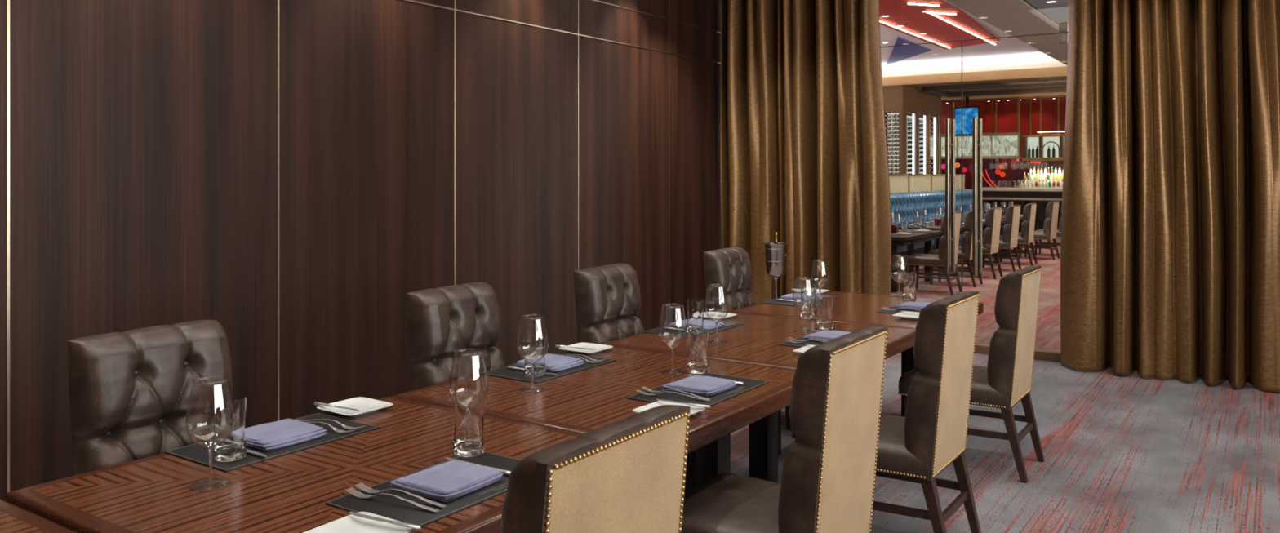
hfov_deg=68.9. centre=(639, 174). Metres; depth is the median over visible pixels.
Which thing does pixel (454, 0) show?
trim
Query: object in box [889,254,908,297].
wine glass
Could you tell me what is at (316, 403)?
butter knife
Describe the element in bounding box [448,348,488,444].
wine glass
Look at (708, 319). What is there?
fork
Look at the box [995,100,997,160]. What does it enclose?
trim
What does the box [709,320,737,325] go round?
fork
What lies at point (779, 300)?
table knife
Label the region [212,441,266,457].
table knife
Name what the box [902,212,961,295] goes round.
dining chair
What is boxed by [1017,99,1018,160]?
trim
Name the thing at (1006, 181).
wall panel
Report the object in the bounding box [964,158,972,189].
trim
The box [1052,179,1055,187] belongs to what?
bottle
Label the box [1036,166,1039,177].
bottle
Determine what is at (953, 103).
trim
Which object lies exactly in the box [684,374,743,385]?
table knife
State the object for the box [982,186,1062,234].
bar counter
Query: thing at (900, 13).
ceiling panel
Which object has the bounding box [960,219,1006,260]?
table
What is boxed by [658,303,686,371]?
wine glass
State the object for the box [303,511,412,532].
bread plate
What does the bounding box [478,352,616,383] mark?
placemat
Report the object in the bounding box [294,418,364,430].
fork
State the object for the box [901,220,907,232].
water tumbler
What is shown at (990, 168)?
trim
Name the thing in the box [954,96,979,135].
television
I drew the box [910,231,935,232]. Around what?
placemat
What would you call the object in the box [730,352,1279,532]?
floor
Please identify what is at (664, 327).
table knife
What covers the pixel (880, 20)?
tube
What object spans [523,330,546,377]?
water tumbler
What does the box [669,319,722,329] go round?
napkin
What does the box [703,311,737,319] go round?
bread plate
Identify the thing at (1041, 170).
bottle
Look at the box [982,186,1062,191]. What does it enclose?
countertop
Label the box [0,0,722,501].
wall
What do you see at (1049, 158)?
shelf
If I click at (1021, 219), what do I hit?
table
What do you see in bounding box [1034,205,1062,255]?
dining chair
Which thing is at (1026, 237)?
dining chair
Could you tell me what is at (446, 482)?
napkin
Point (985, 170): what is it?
wall lamp
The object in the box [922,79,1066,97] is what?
trim
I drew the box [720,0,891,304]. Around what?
curtain
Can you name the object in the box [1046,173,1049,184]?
bottle
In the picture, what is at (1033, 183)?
bottle
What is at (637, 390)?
fork
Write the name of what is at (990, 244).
dining chair
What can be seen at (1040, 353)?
trim
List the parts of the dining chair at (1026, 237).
seat, backrest, leg, panel, leg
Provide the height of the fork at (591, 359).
0.021 m
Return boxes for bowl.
[186,377,235,448]
[448,348,488,402]
[516,314,548,364]
[658,303,686,349]
[704,284,728,322]
[792,276,815,311]
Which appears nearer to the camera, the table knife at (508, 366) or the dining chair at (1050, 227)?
the table knife at (508, 366)
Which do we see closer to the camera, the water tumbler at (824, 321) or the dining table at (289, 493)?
the dining table at (289, 493)
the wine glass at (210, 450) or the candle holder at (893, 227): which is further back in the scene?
the candle holder at (893, 227)
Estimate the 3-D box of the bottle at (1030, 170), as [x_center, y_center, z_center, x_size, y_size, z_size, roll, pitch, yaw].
[11.075,-0.072,26.437,0.074,0.304,0.072,0,0,34]
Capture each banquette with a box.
[889,192,924,270]
[900,191,963,250]
[940,189,972,213]
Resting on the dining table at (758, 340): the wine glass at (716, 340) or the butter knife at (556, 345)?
the wine glass at (716, 340)
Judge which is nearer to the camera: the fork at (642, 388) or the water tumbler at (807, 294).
the fork at (642, 388)
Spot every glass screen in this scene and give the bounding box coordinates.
[888,173,909,192]
[909,173,931,191]
[931,174,945,191]
[955,174,964,190]
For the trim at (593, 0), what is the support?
attached to the wall at (144, 133)
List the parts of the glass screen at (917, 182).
rail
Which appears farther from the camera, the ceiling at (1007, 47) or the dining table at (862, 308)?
the ceiling at (1007, 47)
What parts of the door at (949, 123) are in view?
handle, handle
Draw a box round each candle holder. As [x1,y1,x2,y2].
[891,224,898,232]
[933,218,942,225]
[1001,210,1005,216]
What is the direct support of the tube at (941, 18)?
attached to the ceiling panel at (900, 13)
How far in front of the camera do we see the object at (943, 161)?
28.86 m
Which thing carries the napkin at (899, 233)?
on the placemat at (912, 233)
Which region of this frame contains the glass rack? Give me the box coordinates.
[984,157,1048,159]
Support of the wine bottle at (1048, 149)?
on the upper cabinet at (1042, 142)
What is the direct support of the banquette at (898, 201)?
on the floor at (1048, 325)
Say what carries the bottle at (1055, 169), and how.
on the step
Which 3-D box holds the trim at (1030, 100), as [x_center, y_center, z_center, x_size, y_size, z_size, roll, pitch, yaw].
[11.413,-1.305,27.266,0.050,1.810,0.060,0,0,34]
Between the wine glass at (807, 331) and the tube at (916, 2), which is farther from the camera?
the tube at (916, 2)
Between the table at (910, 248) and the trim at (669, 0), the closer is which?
the trim at (669, 0)
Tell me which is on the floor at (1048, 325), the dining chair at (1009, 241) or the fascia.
the dining chair at (1009, 241)
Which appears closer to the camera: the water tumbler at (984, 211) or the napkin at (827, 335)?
the napkin at (827, 335)
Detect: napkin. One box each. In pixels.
[244,418,327,452]
[390,460,503,502]
[515,353,584,373]
[662,375,737,397]
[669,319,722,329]
[780,293,818,301]
[803,329,851,342]
[893,301,931,311]
[895,232,911,235]
[914,229,930,231]
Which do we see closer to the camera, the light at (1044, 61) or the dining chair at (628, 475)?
the dining chair at (628, 475)
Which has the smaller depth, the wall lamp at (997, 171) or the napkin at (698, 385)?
the napkin at (698, 385)
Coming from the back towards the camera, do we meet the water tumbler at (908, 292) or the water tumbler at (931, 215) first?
the water tumbler at (931, 215)
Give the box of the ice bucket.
[763,242,788,298]
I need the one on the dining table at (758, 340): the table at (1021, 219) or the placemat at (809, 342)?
the placemat at (809, 342)
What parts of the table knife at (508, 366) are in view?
handle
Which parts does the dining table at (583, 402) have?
leg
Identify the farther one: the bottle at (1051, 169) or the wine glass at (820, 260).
the bottle at (1051, 169)
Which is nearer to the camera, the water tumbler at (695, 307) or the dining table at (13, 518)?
the dining table at (13, 518)
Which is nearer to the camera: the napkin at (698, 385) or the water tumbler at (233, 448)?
the water tumbler at (233, 448)
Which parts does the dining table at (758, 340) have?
leg, edge frame, leg, leg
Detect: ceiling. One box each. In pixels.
[880,9,1047,66]
[906,75,1066,102]
[946,0,1067,64]
[1027,0,1068,22]
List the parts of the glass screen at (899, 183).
rail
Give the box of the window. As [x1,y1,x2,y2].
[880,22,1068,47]
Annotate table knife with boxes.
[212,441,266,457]
[444,457,511,475]
[506,365,558,375]
[663,326,686,330]
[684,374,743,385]
[776,298,801,302]
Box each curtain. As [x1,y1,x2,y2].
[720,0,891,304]
[1060,0,1279,392]
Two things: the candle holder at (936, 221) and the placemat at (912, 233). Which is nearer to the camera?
the placemat at (912, 233)
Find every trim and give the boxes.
[6,0,9,493]
[277,0,279,421]
[405,0,720,63]
[453,0,455,284]
[577,0,578,269]
[593,0,720,32]
[669,0,670,324]
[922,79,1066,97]
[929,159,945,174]
[941,92,1066,100]
[944,0,1066,65]
[952,102,955,119]
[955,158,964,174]
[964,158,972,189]
[973,341,1061,362]
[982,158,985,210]
[986,159,995,186]
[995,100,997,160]
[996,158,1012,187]
[1012,158,1023,187]
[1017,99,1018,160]
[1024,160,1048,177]
[1029,98,1031,134]
[1048,160,1053,175]
[1053,160,1063,173]
[1057,97,1059,133]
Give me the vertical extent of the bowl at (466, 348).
0.188 m
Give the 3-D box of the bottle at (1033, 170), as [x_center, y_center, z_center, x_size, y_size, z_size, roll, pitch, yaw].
[11.149,-0.075,26.387,0.075,0.309,0.074,0,0,34]
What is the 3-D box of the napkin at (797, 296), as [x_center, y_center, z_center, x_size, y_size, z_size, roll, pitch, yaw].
[1.078,0.820,6.230,0.216,0.031,0.224,0,0,35]
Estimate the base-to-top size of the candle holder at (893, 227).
0.108 m
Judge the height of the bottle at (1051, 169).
0.314 m
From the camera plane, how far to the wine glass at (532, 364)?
3.65 m
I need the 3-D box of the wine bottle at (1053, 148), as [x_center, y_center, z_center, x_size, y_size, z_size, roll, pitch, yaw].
[11.151,-0.619,25.159,0.076,0.316,0.074,0,0,34]
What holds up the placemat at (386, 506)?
on the dining table at (289, 493)
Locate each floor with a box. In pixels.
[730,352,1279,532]
[890,234,1061,349]
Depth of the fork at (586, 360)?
4.14 m
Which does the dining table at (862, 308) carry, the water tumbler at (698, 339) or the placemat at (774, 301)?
the placemat at (774, 301)
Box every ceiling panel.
[879,0,999,48]
[886,36,930,65]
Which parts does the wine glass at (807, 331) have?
stem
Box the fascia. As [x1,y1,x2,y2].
[882,66,1066,86]
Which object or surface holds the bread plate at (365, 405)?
on the dining table at (289, 493)
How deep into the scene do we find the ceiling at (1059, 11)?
13.50 m
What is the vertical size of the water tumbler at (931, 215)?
0.178 m
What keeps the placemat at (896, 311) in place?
on the dining table at (862, 308)
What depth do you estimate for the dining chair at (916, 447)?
3.79 m
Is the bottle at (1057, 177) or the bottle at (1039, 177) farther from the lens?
the bottle at (1039, 177)
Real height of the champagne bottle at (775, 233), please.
0.382 m
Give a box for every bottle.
[773,231,777,244]
[1027,146,1031,157]
[1029,166,1032,177]
[1030,173,1033,183]
[1031,146,1034,157]
[1031,179,1034,187]
[1032,166,1035,177]
[1035,146,1038,157]
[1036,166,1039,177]
[1038,173,1041,183]
[1040,166,1043,177]
[1044,165,1047,177]
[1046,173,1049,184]
[1047,146,1050,157]
[1049,172,1053,184]
[1050,166,1053,177]
[1052,146,1055,157]
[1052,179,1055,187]
[1054,166,1057,177]
[1056,173,1059,183]
[1057,165,1061,177]
[1059,172,1062,184]
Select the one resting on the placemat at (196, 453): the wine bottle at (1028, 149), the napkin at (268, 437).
the napkin at (268, 437)
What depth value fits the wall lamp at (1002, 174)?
27.67 m
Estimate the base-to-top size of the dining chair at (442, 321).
1.098 m
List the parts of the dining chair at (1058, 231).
leg, seat, backrest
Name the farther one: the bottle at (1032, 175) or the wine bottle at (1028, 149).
the bottle at (1032, 175)
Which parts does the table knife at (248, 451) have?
blade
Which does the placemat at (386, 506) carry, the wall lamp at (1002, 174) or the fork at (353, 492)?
the fork at (353, 492)
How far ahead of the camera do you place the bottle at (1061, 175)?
25.77 m
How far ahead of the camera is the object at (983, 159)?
28.02 m
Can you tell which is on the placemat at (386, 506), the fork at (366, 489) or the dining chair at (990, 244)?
the fork at (366, 489)
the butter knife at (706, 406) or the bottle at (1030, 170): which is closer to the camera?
the butter knife at (706, 406)
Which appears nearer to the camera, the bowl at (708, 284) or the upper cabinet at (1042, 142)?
the bowl at (708, 284)
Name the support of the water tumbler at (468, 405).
on the placemat at (386, 506)
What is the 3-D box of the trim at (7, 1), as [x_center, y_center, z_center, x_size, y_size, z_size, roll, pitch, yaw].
[-2.847,-0.200,4.207,0.004,3.400,0.012,0,0,34]
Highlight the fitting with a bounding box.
[1045,0,1057,3]
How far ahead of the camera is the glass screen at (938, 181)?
19.84 m
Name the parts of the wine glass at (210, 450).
stem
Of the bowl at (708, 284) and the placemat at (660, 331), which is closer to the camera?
the bowl at (708, 284)
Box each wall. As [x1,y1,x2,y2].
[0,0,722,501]
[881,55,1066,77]
[882,84,941,174]
[887,97,1066,186]
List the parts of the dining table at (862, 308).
edge frame, leg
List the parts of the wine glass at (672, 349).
stem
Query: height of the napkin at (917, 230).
0.020 m
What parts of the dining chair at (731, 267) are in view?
backrest, leg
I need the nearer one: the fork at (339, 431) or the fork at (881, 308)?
the fork at (339, 431)
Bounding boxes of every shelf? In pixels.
[929,155,1022,159]
[1022,157,1063,160]
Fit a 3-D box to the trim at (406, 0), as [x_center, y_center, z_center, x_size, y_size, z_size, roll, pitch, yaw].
[-2.435,-1.149,4.813,0.005,0.009,12.030,0,0,34]
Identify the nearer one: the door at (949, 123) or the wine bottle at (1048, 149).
the door at (949, 123)
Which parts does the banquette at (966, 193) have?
frame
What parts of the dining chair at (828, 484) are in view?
seat, backrest, nailhead trim, panel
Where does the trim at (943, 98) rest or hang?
attached to the ceiling at (917, 86)
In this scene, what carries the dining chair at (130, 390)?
on the floor at (1132, 453)
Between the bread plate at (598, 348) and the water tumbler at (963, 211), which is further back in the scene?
the water tumbler at (963, 211)
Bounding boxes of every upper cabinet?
[929,97,1022,159]
[1022,96,1065,160]
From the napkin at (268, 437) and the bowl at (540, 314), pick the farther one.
the bowl at (540, 314)
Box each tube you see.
[879,19,951,48]
[907,1,939,6]
[926,10,956,14]
[927,10,995,44]
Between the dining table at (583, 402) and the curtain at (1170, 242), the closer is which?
the dining table at (583, 402)
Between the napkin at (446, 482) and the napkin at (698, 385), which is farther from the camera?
the napkin at (698, 385)
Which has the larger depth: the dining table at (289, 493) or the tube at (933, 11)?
the tube at (933, 11)
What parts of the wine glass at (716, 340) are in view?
stem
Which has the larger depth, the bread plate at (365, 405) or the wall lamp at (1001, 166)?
the wall lamp at (1001, 166)
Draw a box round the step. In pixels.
[1019,177,1060,187]
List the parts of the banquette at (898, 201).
seat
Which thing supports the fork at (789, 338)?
on the placemat at (809, 342)
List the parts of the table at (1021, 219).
leg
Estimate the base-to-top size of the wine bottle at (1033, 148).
0.316 m
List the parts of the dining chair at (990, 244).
seat, leg, backrest, nailhead trim, panel, leg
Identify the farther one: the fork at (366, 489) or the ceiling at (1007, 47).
the ceiling at (1007, 47)
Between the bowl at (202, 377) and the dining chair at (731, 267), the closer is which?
the bowl at (202, 377)
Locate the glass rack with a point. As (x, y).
(1017, 157)
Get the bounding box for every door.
[886,40,962,291]
[969,32,1067,275]
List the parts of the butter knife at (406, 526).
blade, handle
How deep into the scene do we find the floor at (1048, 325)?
12.91 m
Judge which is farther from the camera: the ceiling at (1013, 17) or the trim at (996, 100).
the trim at (996, 100)
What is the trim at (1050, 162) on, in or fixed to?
attached to the wall at (1006, 109)
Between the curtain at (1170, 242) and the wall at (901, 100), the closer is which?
the curtain at (1170, 242)
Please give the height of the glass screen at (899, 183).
1.605 m
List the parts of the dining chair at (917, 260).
leg, leg, nailhead trim, seat, leg, backrest, leg, panel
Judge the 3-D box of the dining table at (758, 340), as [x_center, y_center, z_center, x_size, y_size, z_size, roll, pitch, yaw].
[0.658,1.220,4.853,1.200,0.760,1.307,0,0,34]
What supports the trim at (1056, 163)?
attached to the wall at (1006, 109)
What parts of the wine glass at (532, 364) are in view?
stem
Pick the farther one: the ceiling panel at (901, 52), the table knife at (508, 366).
the ceiling panel at (901, 52)
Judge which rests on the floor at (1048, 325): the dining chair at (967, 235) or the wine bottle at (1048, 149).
the dining chair at (967, 235)
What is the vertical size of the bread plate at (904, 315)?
0.020 m
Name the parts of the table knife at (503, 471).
blade, handle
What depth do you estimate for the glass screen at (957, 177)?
21.18 m
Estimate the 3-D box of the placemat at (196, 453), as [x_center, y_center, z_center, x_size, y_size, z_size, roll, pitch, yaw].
[-1.148,0.837,2.952,0.320,0.005,0.550,0,0,34]
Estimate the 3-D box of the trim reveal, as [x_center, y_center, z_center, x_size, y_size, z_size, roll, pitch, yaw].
[6.367,-2.450,14.441,0.080,0.040,13.550,0,0,34]
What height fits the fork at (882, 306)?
0.021 m
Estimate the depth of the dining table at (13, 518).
2.25 m
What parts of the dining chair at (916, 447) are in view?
seat, nailhead trim, leg, backrest, panel, nailhead trim, leg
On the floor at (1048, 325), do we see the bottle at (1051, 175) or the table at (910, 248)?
the table at (910, 248)
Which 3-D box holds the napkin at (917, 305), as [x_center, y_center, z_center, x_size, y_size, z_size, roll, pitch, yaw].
[1.726,0.820,5.824,0.216,0.031,0.224,0,0,36]
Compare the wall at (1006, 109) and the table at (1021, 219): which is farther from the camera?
the wall at (1006, 109)
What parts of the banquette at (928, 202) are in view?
frame, seat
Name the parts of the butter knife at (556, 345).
handle, blade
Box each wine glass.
[186,377,235,489]
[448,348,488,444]
[516,314,548,388]
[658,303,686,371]
[704,284,728,343]
[792,276,815,333]
[810,260,829,294]
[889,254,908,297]
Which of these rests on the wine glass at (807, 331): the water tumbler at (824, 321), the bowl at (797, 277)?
the bowl at (797, 277)
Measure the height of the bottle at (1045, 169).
0.322 m
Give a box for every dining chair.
[67,320,232,476]
[406,281,505,391]
[500,404,690,532]
[573,263,644,344]
[680,326,887,532]
[702,247,791,429]
[795,290,981,532]
[897,265,1044,483]
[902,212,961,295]
[927,210,982,287]
[953,207,1003,279]
[982,204,1021,271]
[994,202,1037,265]
[1017,200,1059,260]
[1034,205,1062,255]
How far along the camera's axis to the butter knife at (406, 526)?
2.17 m
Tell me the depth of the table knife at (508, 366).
3.97 m
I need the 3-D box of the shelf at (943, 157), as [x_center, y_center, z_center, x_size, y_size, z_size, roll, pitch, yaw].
[9.281,-0.485,26.162,2.640,0.070,0.360,0,0,34]
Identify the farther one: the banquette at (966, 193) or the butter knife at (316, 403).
the banquette at (966, 193)
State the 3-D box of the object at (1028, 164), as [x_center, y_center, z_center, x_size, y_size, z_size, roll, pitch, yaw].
[11.542,0.550,27.199,0.636,2.100,0.025,0,0,34]
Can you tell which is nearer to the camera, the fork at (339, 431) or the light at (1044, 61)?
the fork at (339, 431)
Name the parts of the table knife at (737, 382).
handle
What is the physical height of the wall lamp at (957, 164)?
0.160 m
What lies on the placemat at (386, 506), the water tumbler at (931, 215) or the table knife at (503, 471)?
the table knife at (503, 471)
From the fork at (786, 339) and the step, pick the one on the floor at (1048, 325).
the step
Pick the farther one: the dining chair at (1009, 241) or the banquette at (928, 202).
the banquette at (928, 202)
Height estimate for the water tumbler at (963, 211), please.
0.178 m
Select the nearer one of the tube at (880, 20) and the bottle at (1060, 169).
the tube at (880, 20)
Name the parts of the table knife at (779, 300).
handle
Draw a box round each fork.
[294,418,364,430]
[304,422,355,433]
[345,487,439,512]
[355,483,446,508]
[562,354,607,361]
[568,355,604,363]
[635,389,710,401]
[641,386,711,399]
[707,319,739,324]
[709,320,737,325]
[785,338,824,342]
[787,337,826,342]
[880,307,919,311]
[882,306,920,311]
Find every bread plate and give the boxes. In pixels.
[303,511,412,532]
[316,396,393,417]
[559,342,613,354]
[632,400,705,414]
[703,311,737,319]
[793,345,815,353]
[794,288,829,294]
[892,311,919,319]
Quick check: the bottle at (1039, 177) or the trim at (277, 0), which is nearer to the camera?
the trim at (277, 0)
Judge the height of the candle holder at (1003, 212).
0.108 m
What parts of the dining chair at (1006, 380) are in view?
leg, nailhead trim, seat, backrest, leg, panel, nailhead trim, leg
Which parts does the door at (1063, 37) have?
handle, handle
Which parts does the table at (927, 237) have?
leg, leg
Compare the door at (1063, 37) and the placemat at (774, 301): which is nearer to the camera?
the placemat at (774, 301)
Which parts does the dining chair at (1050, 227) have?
leg, seat, backrest, leg, nailhead trim, panel, leg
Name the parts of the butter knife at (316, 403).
handle, blade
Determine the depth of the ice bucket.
8.70 m
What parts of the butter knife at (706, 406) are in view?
blade, handle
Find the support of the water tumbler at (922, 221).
on the table at (927, 237)
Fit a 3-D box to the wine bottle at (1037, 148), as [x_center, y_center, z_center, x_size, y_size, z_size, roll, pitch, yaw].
[10.803,-0.619,25.395,0.076,0.316,0.074,0,0,34]
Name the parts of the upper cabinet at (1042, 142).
rail, lit panel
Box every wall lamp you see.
[955,162,959,168]
[982,169,996,186]
[995,168,1000,174]
[998,164,1004,168]
[1000,172,1005,177]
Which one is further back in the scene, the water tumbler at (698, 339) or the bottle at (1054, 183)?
the bottle at (1054, 183)
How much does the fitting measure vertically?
0.008 m
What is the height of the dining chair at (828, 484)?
1.098 m
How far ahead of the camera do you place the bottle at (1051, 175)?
25.90 m
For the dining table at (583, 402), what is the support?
on the floor at (1132, 453)
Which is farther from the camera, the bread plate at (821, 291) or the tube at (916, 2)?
the tube at (916, 2)
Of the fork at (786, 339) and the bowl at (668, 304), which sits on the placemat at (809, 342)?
the fork at (786, 339)
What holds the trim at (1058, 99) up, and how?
attached to the wall at (1006, 109)
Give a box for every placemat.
[164,413,379,471]
[324,452,520,526]
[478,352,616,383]
[626,373,768,405]
[643,319,744,337]
[760,296,839,306]
[779,329,852,347]
[876,301,919,313]
[891,233,916,235]
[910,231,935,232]
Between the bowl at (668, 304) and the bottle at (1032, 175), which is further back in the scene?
the bottle at (1032, 175)
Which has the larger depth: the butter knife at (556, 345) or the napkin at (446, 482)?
the butter knife at (556, 345)
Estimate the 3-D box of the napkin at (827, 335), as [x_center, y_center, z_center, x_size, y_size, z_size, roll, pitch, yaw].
[0.969,0.820,4.731,0.216,0.031,0.224,0,0,36]
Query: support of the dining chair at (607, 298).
on the floor at (1132, 453)
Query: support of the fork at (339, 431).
on the placemat at (196, 453)
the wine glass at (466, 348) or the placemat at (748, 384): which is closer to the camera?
the wine glass at (466, 348)
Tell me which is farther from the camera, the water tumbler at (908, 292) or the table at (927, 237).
the table at (927, 237)
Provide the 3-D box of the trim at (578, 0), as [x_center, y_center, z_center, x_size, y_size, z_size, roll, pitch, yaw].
[-0.506,-0.200,7.656,0.004,3.400,0.006,0,0,34]
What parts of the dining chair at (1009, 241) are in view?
seat, leg, backrest, nailhead trim, panel, leg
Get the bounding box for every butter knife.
[313,401,359,411]
[349,511,422,531]
[555,344,595,350]
[656,399,711,408]
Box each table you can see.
[0,498,76,532]
[4,395,582,532]
[393,346,795,485]
[600,311,915,492]
[728,290,983,437]
[890,229,942,292]
[898,223,984,276]
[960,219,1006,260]
[1000,216,1024,254]
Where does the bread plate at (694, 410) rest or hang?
on the dining table at (583, 402)
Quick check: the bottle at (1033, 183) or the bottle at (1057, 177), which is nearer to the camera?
the bottle at (1057, 177)
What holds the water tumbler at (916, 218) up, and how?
on the table at (910, 248)
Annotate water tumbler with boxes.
[213,394,247,462]
[453,390,484,457]
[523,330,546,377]
[686,298,703,334]
[688,328,709,374]
[800,287,816,319]
[816,294,833,329]
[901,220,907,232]
[902,272,916,300]
[913,215,919,226]
[920,218,926,230]
[928,213,934,224]
[960,209,965,219]
[982,210,986,219]
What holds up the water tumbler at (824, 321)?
on the dining table at (758, 340)
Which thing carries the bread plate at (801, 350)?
on the dining table at (758, 340)
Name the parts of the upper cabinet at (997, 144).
lit panel, rail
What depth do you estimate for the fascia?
21.64 m
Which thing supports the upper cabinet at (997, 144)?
hanging from the ceiling at (917, 86)
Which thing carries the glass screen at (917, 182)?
on the floor at (1048, 325)
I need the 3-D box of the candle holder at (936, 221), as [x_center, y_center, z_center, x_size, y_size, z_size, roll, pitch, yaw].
[4.965,0.785,15.544,0.100,0.108,0.100,0,0,34]
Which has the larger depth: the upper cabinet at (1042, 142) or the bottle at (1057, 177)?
the bottle at (1057, 177)
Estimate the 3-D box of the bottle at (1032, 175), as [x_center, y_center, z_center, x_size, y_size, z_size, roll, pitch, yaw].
[11.011,0.109,26.215,0.078,0.321,0.076,0,0,34]
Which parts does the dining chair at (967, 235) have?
leg, leg, seat, backrest, leg, panel, leg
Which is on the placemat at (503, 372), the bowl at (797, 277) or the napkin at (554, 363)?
the napkin at (554, 363)
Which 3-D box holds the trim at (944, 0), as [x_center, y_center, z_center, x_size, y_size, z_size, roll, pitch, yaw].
[5.618,-2.450,14.949,0.020,0.100,13.550,0,0,34]
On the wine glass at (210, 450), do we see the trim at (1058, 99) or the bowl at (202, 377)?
the bowl at (202, 377)
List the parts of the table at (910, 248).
leg, leg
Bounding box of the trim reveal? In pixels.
[1023,0,1058,24]
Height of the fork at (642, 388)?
0.021 m
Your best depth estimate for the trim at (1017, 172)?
27.48 m

